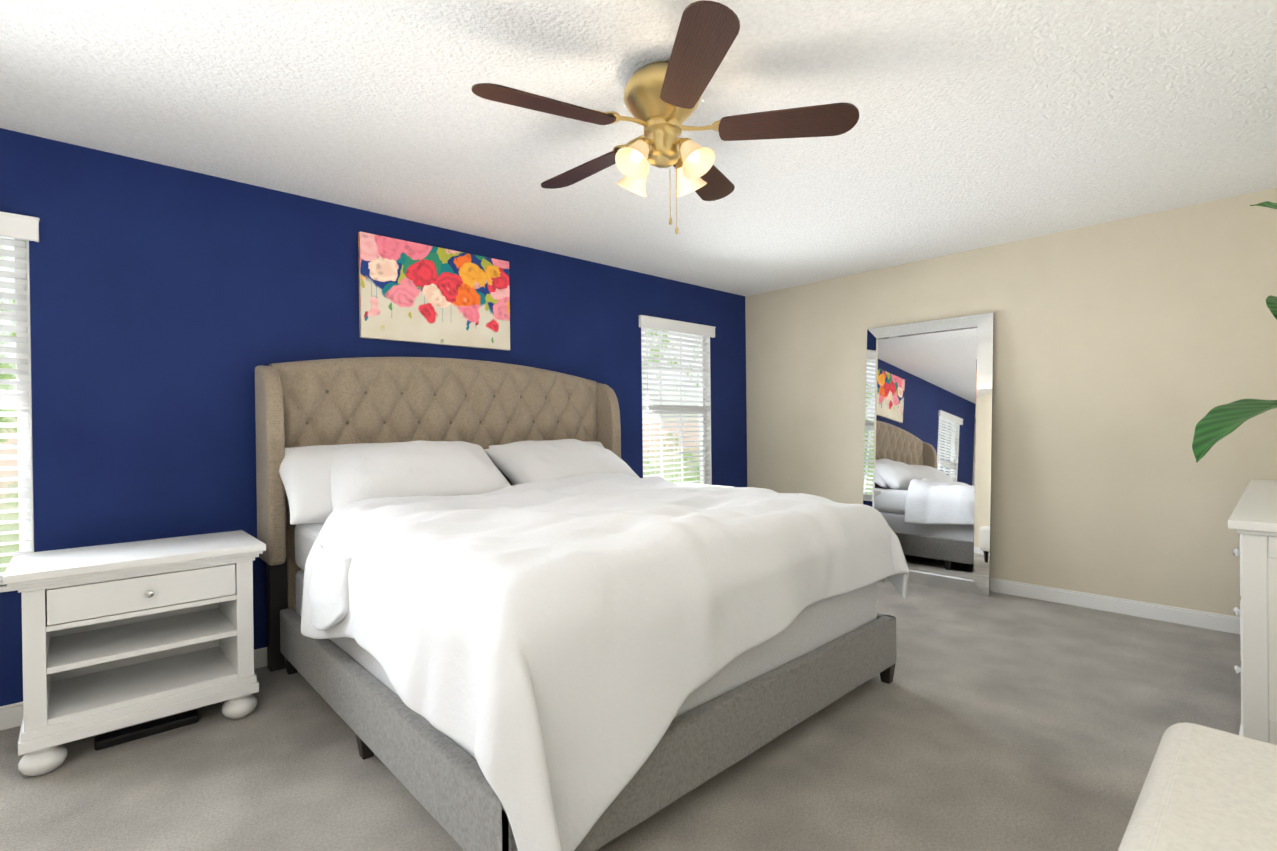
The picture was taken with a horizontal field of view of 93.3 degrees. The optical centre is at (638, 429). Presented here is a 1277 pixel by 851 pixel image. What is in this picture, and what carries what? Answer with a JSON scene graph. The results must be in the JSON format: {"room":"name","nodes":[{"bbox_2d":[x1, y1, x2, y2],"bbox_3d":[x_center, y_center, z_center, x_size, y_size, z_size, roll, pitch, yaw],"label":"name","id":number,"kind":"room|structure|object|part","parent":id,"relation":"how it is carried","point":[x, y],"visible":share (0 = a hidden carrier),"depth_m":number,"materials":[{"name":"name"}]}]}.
{"room":"bedroom","nodes":[
{"label":"bedroom","id":0,"kind":"room"},
{"bbox_2d":[0,128,746,705],"bbox_3d":[-1.339,-0.024,3.689,6.640,2.440,0.120,-1,0,-43],"label":"wall","id":1,"kind":"structure","parent":0,"point":[170,308],"depth_m":2.89,"materials":[{"name":"paint"}]},
{"bbox_2d":[0,236,31,584],"bbox_3d":[-2.871,-0.106,2.251,0.848,1.494,0.109,-1,0,-43],"label":"window blind","id":2,"kind":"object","parent":1,"relation":"in","point":[18,399],"depth_m":2.51,"materials":[{"name":"white plastic"}]},
{"bbox_3d":[-2.895,-0.106,2.276,0.768,1.414,0.004,-1,0,-43],"label":"glass","id":3,"kind":"part","parent":2,"relation":"part of","materials":[{"name":"glass"}]},
{"bbox_2d":[0,240,33,592],"bbox_3d":[-2.863,-0.099,2.242,0.890,1.522,0.122,-1,0,-43],"label":"window frame","id":4,"kind":"structure","parent":1,"relation":"attached to","point":[4,588],"depth_m":2.51,"materials":[{"name":"white"}]},
{"bbox_2d":[0,211,39,241],"bbox_3d":[-2.832,-0.823,2.196,0.926,0.097,0.037,-1,0,-43],"label":"window valance","id":5,"kind":"object","parent":1,"relation":"attached to","point":[18,226],"visible":0.98,"depth_m":2.46,"materials":[{"name":"white plastic"}]},
{"bbox_2d":[0,647,267,730],"bbox_3d":[-1.280,1.148,3.645,6.400,0.095,0.014,-1,0,-43],"label":"baseboard","id":6,"kind":"structure","parent":1,"relation":"attached to","point":[11,715],"depth_m":2.46,"materials":[{"name":"white wood"}]},
{"bbox_2d":[358,232,509,350],"bbox_3d":[-1.214,-0.816,3.702,0.950,0.590,0.031,-1,0,-43],"label":"floral picture","id":7,"kind":"object","parent":1,"relation":"attached to","point":[416,292],"visible":1,"depth_m":3.65,"materials":[{"name":"fabric"}]},
{"bbox_2d":[641,328,709,484],"bbox_3d":[0.310,-0.158,5.210,0.848,1.494,0.109,-1,0,-43],"label":"window blind","id":8,"kind":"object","parent":1,"relation":"in","point":[660,409],"depth_m":5.20,"materials":[{"name":"white plastic"}]},
{"bbox_2d":[641,336,711,484],"bbox_3d":[0.318,-0.150,5.202,0.890,1.522,0.122,-1,0,-43],"label":"window frame","id":9,"kind":"structure","parent":1,"relation":"attached to","point":[708,419],"depth_m":5.48,"materials":[{"name":"white"}]},
{"bbox_2d":[639,315,715,337],"bbox_3d":[0.349,-0.875,5.156,0.926,0.097,0.037,-1,0,-43],"label":"window valance","id":10,"kind":"object","parent":1,"relation":"attached to","point":[650,322],"visible":1,"depth_m":5.10,"materials":[{"name":"white plastic"}]},
{"bbox_2d":[0,580,1241,850],"bbox_3d":[0.079,1.236,2.186,6.640,0.100,4.240,-1,0,-43],"label":"floor","id":11,"kind":"structure","parent":0,"point":[1000,722],"depth_m":2.13,"materials":[{"name":"carpet"}]},
{"bbox_2d":[2,530,265,775],"bbox_3d":[-2.014,0.848,2.461,0.764,0.722,0.514,-1,0,-43],"label":"nightstand","id":12,"kind":"object","parent":11,"relation":"on","point":[115,636],"visible":1,"depth_m":2.35,"materials":[{"name":"white wood"}]},
{"bbox_3d":[-1.856,0.623,2.289,0.030,0.029,0.031,-1,0,-43],"label":"knob","id":13,"kind":"part","parent":12,"relation":"part of","materials":[{"name":"silver metal"}]},
{"bbox_2d":[94,710,198,750],"bbox_3d":[-1.948,1.191,2.397,0.320,0.035,0.070,-1,0,-43],"label":"floor vent","id":14,"kind":"object","parent":11,"relation":"on","point":[121,736],"visible":1,"depth_m":2.37,"materials":[{"name":"black metal"}]},
{"bbox_2d":[255,357,908,850],"bbox_3d":[-0.268,0.374,2.857,2.204,1.625,2.463,-1,0,-43],"label":"bed","id":15,"kind":"object","parent":11,"relation":"on","point":[515,607],"visible":1,"depth_m":2.06,"materials":[{"name":"fabric"}]},
{"bbox_3d":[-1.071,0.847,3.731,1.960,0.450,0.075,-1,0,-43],"label":"headboard","id":16,"kind":"part","parent":15,"relation":"part of","materials":[{"name":"fabric"}]},
{"bbox_3d":[-0.310,0.556,2.908,1.940,0.258,2.090,-1,0,-43],"label":"mattress","id":17,"kind":"part","parent":15,"relation":"part of","materials":[{"name":"white fabric"}]},
{"bbox_2d":[279,442,398,523],"bbox_3d":[-1.335,0.245,3.095,0.940,0.242,0.520,-1,40,-45],"label":"pillow","id":18,"kind":"object","parent":15,"relation":"on","point":[312,476],"depth_m":2.81,"materials":[{"name":"white fabric"}]},
{"bbox_2d":[330,440,510,510],"bbox_3d":[-1.128,0.244,3.105,0.950,0.305,0.560,-4,33,-40],"label":"pillow","id":19,"kind":"object","parent":15,"relation":"on","point":[362,471],"depth_m":2.96,"materials":[{"name":"white fabric"}]},
{"bbox_2d":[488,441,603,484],"bbox_3d":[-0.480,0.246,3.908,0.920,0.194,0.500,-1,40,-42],"label":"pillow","id":20,"kind":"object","parent":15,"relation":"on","point":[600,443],"depth_m":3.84,"materials":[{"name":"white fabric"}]},
{"bbox_2d":[484,439,639,484],"bbox_3d":[-0.428,0.254,3.765,0.970,0.288,0.580,2,25,-47],"label":"pillow","id":21,"kind":"object","parent":15,"relation":"on","point":[522,462],"depth_m":3.56,"materials":[{"name":"white fabric"}]},
{"bbox_2d":[676,483,732,487],"bbox_3d":[0.296,0.811,4.610,0.764,0.722,0.514,-1,0,-43],"label":"nightstand","id":22,"kind":"object","parent":11,"relation":"on","point":[689,484],"visible":0.02,"depth_m":4.81,"materials":[{"name":"white"}]},
{"bbox_2d":[863,312,993,596],"bbox_3d":[2.121,0.167,4.503,0.040,1.970,0.920,5,-4,-43],"label":"leaning mirror","id":23,"kind":"object","parent":11,"relation":"on","point":[928,446],"visible":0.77,"depth_m":4.43,"materials":[{"name":"silver glass"}]},
{"bbox_2d":[1118,722,1276,850],"bbox_3d":[1.121,0.954,0.914,1.240,0.450,0.615,-1,0,-43],"label":"ottoman","id":24,"kind":"object","parent":11,"relation":"on","point":[1204,788],"visible":1,"depth_m":1.20,"materials":[{"name":"fabric"}]},
{"bbox_2d":[1228,480,1276,744],"bbox_3d":[2.809,0.717,2.429,1.920,0.870,0.541,-1,0,-43],"label":"dresser","id":25,"kind":"object","parent":11,"relation":"on","point":[1252,520],"visible":0.9,"depth_m":1.94,"materials":[{"name":"white wood"}]},
{"bbox_2d":[1192,201,1276,461],"bbox_3d":[2.513,-0.358,2.268,0.925,1.287,0.599,-1,0,-43],"label":"potted plant","id":26,"kind":"object","parent":25,"relation":"on","point":[1216,424],"visible":1,"depth_m":2.30,"materials":[{"name":"green plant"}]},
{"bbox_2d":[0,0,1276,295],"bbox_3d":[0.049,-1.304,2.175,6.640,0.100,4.240,-1,0,-43],"label":"ceiling","id":27,"kind":"structure","parent":0,"point":[986,124],"depth_m":2.38,"materials":[{"name":"white paint"}]},
{"bbox_2d":[472,0,858,233],"bbox_3d":[0.048,-0.971,2.161,1.271,0.565,1.233,-1,0,-43],"label":"fan","id":28,"kind":"object","parent":27,"relation":"hanging from","point":[662,99],"visible":1,"depth_m":2.04,"materials":[{"name":"brown wood"}]},
{"bbox_3d":[-0.295,-1.038,1.933,0.470,0.006,0.152,-1,13,-28],"label":"blade","id":29,"kind":"part","parent":28,"relation":"part of","materials":[{"name":"brown wood"}]},
{"bbox_3d":[-0.221,-1.041,2.433,0.470,0.006,0.152,0,13,44],"label":"blade","id":30,"kind":"part","parent":28,"relation":"part of","materials":[{"name":"brown wood"}]},
{"bbox_3d":[0.085,-1.093,2.132,0.274,0.322,0.274,-1,0,-43],"label":"motor","id":31,"kind":"part","parent":28,"relation":"part of","materials":[{"name":"gold metal"}]},
{"bbox_3d":[0.158,-1.042,1.708,0.152,0.006,0.470,12,-2,-9],"label":"blade","id":32,"kind":"part","parent":28,"relation":"part of","materials":[{"name":"brown wood"}]},
{"label":"blade","id":33,"kind":"part","parent":28,"relation":"part of","materials":[{"name":"brown wood"}]},
{"label":"blade","id":34,"kind":"part","parent":28,"relation":"part of","materials":[{"name":"brown wood"}]},
{"bbox_2d":[745,188,1276,616],"bbox_3d":[2.491,-0.073,4.357,0.120,2.440,4.120,-1,0,-43],"label":"wall","id":35,"kind":"structure","parent":0,"point":[1129,354],"depth_m":3.85,"materials":[{"name":"paint"}]},
{"bbox_2d":[990,578,1239,633],"bbox_3d":[2.420,1.101,4.356,0.014,0.095,3.986,-1,0,-43],"label":"baseboard","id":36,"kind":"structure","parent":35,"relation":"attached to","point":[1203,619],"depth_m":3.73,"materials":[{"name":"white wood"}]},
{"label":"outside","id":37,"kind":"structure","parent":0,"visible":0},
{"bbox_2d":[0,237,699,572],"bbox_3d":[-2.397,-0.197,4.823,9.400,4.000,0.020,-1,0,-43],"label":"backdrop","id":38,"kind":"structure","parent":37,"point":[11,505],"depth_m":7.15,"materials":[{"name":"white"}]}
]}

